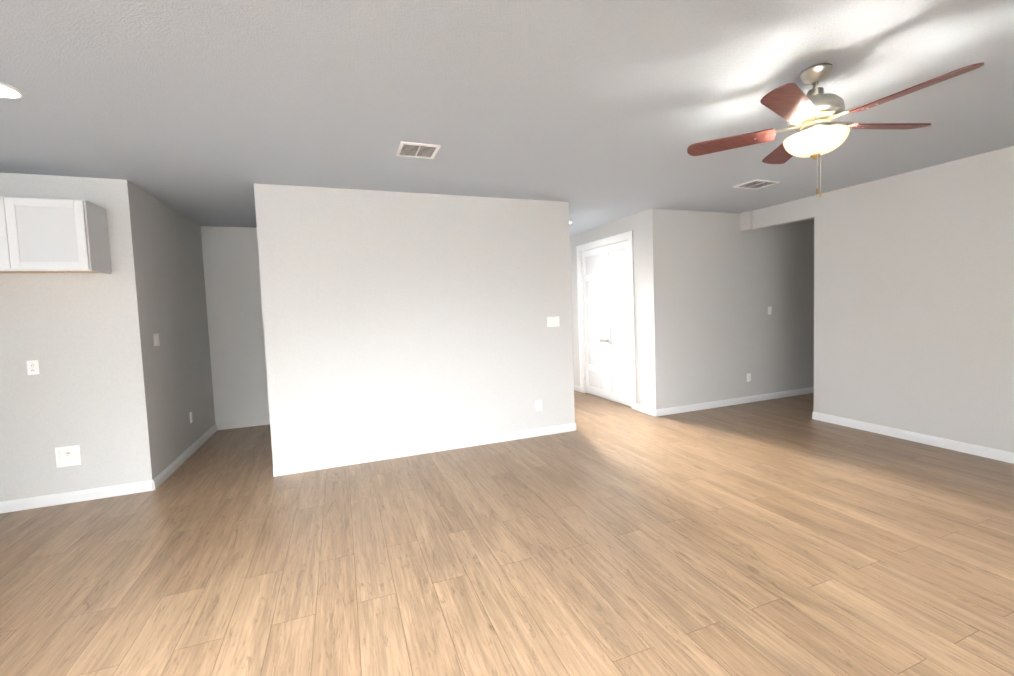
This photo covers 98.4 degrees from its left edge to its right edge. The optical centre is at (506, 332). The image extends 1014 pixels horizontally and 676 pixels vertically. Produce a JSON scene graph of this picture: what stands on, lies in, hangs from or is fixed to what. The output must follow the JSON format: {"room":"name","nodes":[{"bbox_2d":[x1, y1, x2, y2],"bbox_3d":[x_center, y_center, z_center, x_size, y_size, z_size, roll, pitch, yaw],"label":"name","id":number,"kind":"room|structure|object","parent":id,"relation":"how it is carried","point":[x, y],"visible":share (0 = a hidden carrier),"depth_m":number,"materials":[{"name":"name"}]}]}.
{"room":"empty living room","nodes":[
{"label":"empty living room","id":0,"kind":"room"},
{"bbox_2d":[0,173,156,501],"bbox_3d":[-4.267,0.103,3.524,2.180,2.740,0.120,-3,4,-21],"label":"wall","id":1,"kind":"structure","parent":0,"point":[80,338],"depth_m":3.71,"materials":[{"name":"paint"}]},
{"bbox_2d":[26,360,39,374],"bbox_3d":[-3.901,0.285,3.603,0.072,0.118,0.009,-3,4,-21],"label":"outlet","id":2,"kind":"object","parent":1,"relation":"attached to","point":[32,367],"visible":1,"depth_m":3.60,"materials":[{"name":"white plastic"}]},
{"bbox_2d":[0,196,111,273],"bbox_3d":[-3.782,-0.746,3.420,0.937,0.550,0.346,-3,4,-21],"label":"upper cabinet","id":3,"kind":"object","parent":1,"relation":"attached to","point":[42,235],"visible":1,"depth_m":3.36,"materials":[{"name":"white painted wood"}]},
{"bbox_2d":[55,445,80,467],"bbox_3d":[-3.711,1.045,3.700,0.160,0.170,0.026,-3,4,-21],"label":"outlet box","id":4,"kind":"object","parent":1,"relation":"attached to","point":[68,456],"visible":1,"depth_m":3.71,"materials":[{"name":"white plastic"}]},
{"bbox_2d":[0,480,152,512],"bbox_3d":[-3.689,1.397,3.729,1.096,0.092,0.016,-3,4,-21],"label":"baseboard","id":5,"kind":"structure","parent":1,"relation":"attached to","point":[67,497],"depth_m":3.73,"materials":[{"name":"white wood"}]},
{"bbox_2d":[133,184,214,474],"bbox_3d":[-3.691,0.003,4.893,0.120,2.740,2.030,-3,4,-21],"label":"wall","id":6,"kind":"structure","parent":0,"point":[173,291],"depth_m":4.64,"materials":[{"name":"paint"}]},
{"bbox_2d":[153,333,159,345],"bbox_3d":[-3.347,0.066,4.186,0.010,0.118,0.118,-3,4,-21],"label":"light switch","id":7,"kind":"object","parent":6,"relation":"attached to","point":[156,339],"visible":1,"depth_m":4.17,"materials":[{"name":"white plastic"}]},
{"bbox_2d":[152,424,216,489],"bbox_3d":[-3.558,1.323,4.937,0.016,0.092,2.150,-3,4,-21],"label":"baseboard","id":8,"kind":"structure","parent":6,"relation":"attached to","point":[168,471],"depth_m":4.61,"materials":[{"name":"white wood"}]},
{"bbox_2d":[200,226,269,429],"bbox_3d":[-3.562,-0.071,6.091,1.220,2.740,0.120,-3,4,-21],"label":"wall","id":9,"kind":"structure","parent":0,"point":[235,318],"depth_m":5.97,"materials":[{"name":"paint"}]},
{"bbox_2d":[254,183,574,466],"bbox_3d":[-0.767,-0.094,4.729,3.270,2.740,0.120,-3,4,-21],"label":"wall","id":10,"kind":"structure","parent":0,"point":[394,320],"depth_m":4.56,"materials":[{"name":"paint"}]},
{"bbox_2d":[273,423,575,476],"bbox_3d":[-0.695,1.230,4.742,3.270,0.092,0.016,-3,4,-21],"label":"baseboard","id":11,"kind":"structure","parent":10,"relation":"attached to","point":[372,456],"depth_m":4.63,"materials":[{"name":"white wood"}]},
{"bbox_2d":[536,400,541,410],"bbox_3d":[0.375,0.854,5.139,0.072,0.118,0.009,-3,4,-21],"label":"outlet","id":12,"kind":"object","parent":10,"relation":"attached to","point":[539,405],"visible":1,"depth_m":5.14,"materials":[{"name":"white plastic"}]},
{"bbox_2d":[547,316,559,326],"bbox_3d":[0.545,-0.131,5.161,0.164,0.118,0.010,-3,4,-21],"label":"light switch","id":13,"kind":"object","parent":10,"relation":"attached to","point":[553,322],"visible":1,"depth_m":5.16,"materials":[{"name":"white plastic"}]},
{"bbox_2d":[0,390,1013,675],"bbox_3d":[-0.421,1.433,2.887,13.600,0.120,14.770,-3,4,-21],"label":"floor","id":14,"kind":"structure","parent":0,"point":[784,536],"depth_m":2.63,"materials":[{"name":"brown wood"}]},
{"bbox_2d":[0,0,1013,235],"bbox_3d":[-0.524,-1.420,2.722,13.600,0.120,14.770,-3,4,-21],"label":"ceiling","id":15,"kind":"structure","parent":0,"point":[595,113],"depth_m":2.50,"materials":[{"name":"paint"}]},
{"bbox_2d":[0,82,24,98],"bbox_3d":[-2.628,-1.250,2.250,0.206,0.010,0.206,-3,4,-21],"label":"recessed light","id":16,"kind":"object","parent":15,"relation":"in","point":[9,91],"visible":1,"depth_m":2.29,"materials":[{"name":"white plastic"}]},
{"bbox_2d":[396,141,440,158],"bbox_3d":[-0.676,-1.382,3.325,0.290,0.013,0.280,-3,4,-21],"label":"ceiling vent","id":17,"kind":"object","parent":15,"relation":"in","point":[417,150],"visible":1,"depth_m":3.31,"materials":[{"name":"white metal"}]},
{"bbox_2d":[733,179,779,188],"bbox_3d":[2.658,-1.581,4.670,0.340,0.013,0.280,-3,4,-21],"label":"ceiling vent","id":18,"kind":"object","parent":15,"relation":"in","point":[756,184],"visible":1,"depth_m":4.66,"materials":[{"name":"white metal"}]},
{"bbox_2d":[687,62,983,197],"bbox_3d":[1.704,-1.078,2.348,1.249,0.680,1.211,-3,4,-21],"label":"ceiling fan","id":19,"kind":"object","parent":15,"relation":"hanging from","point":[814,114],"visible":1,"depth_m":2.31,"materials":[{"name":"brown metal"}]},
{"bbox_2d":[570,211,649,407],"bbox_3d":[1.071,-0.361,8.204,0.120,2.740,4.930,-3,4,-21],"label":"wall","id":20,"kind":"structure","parent":0,"point":[636,224],"depth_m":6.11,"materials":[{"name":"paint"}]},
{"bbox_2d":[574,385,579,391],"bbox_3d":[1.086,0.967,8.177,0.016,0.092,1.130,-3,4,-21],"label":"baseboard","id":21,"kind":"structure","parent":20,"relation":"attached to","point":[576,388],"depth_m":7.76,"materials":[{"name":"white wood"}]},
{"bbox_2d":[576,231,635,409],"bbox_3d":[1.571,-0.195,6.892,0.138,2.525,1.520,-3,4,-21],"label":"door frame","id":22,"kind":"structure","parent":20,"relation":"attached to","point":[614,239],"depth_m":6.57,"materials":[{"name":"white wood"}]},
{"bbox_2d":[582,240,630,406],"bbox_3d":[1.524,-0.145,6.876,0.117,2.406,1.311,-3,4,-21],"label":"hall door","id":23,"kind":"structure","parent":20,"relation":"in","point":[606,309],"depth_m":6.82,"materials":[{"name":"white wood"}]},
{"bbox_2d":[635,404,655,415],"bbox_3d":[1.906,1.061,6.038,0.016,0.092,0.415,-3,4,-21],"label":"baseboard","id":24,"kind":"structure","parent":20,"relation":"attached to","point":[646,410],"depth_m":6.02,"materials":[{"name":"white wood"}]},
{"bbox_2d":[646,208,813,408],"bbox_3d":[3.402,-0.341,6.393,3.180,2.740,0.120,-3,4,-21],"label":"wall","id":25,"kind":"structure","parent":0,"point":[719,283],"depth_m":6.21,"materials":[{"name":"paint"}]},
{"bbox_2d":[656,387,813,415],"bbox_3d":[3.474,0.983,6.405,3.180,0.092,0.016,-3,4,-21],"label":"baseboard","id":26,"kind":"structure","parent":25,"relation":"attached to","point":[715,404],"depth_m":6.31,"materials":[{"name":"white wood"}]},
{"bbox_2d":[747,373,750,381],"bbox_3d":[3.546,0.655,6.422,0.072,0.118,0.009,-3,4,-21],"label":"electrical outlet","id":27,"kind":"object","parent":25,"relation":"attached to","point":[748,377],"visible":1,"depth_m":6.42,"materials":[{"name":"white plastic"}]},
{"bbox_2d":[768,307,771,314],"bbox_3d":[3.912,-0.331,6.518,0.072,0.118,0.010,-3,4,-21],"label":"light switch","id":28,"kind":"object","parent":25,"relation":"attached to","point":[769,310],"visible":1,"depth_m":6.52,"materials":[{"name":"white plastic"}]},
{"bbox_2d":[740,196,813,231],"bbox_3d":[3.577,-1.558,5.795,0.166,0.255,1.020,-3,4,-21],"label":"wall","id":29,"kind":"structure","parent":0,"point":[802,209],"depth_m":5.74,"materials":[{"name":"paint"}]},
{"bbox_2d":[814,146,1013,452],"bbox_3d":[5.254,-0.136,1.677,0.120,2.740,7.980,-3,4,-21],"label":"wall","id":30,"kind":"structure","parent":0,"point":[913,301],"depth_m":4.37,"materials":[{"name":"paint"}]},
{"bbox_2d":[813,412,1013,463],"bbox_3d":[5.238,1.189,1.729,0.016,0.092,7.980,-3,4,-21],"label":"baseboard","id":31,"kind":"structure","parent":30,"relation":"attached to","point":[991,453],"depth_m":4.42,"materials":[{"name":"white wood"}]}
]}

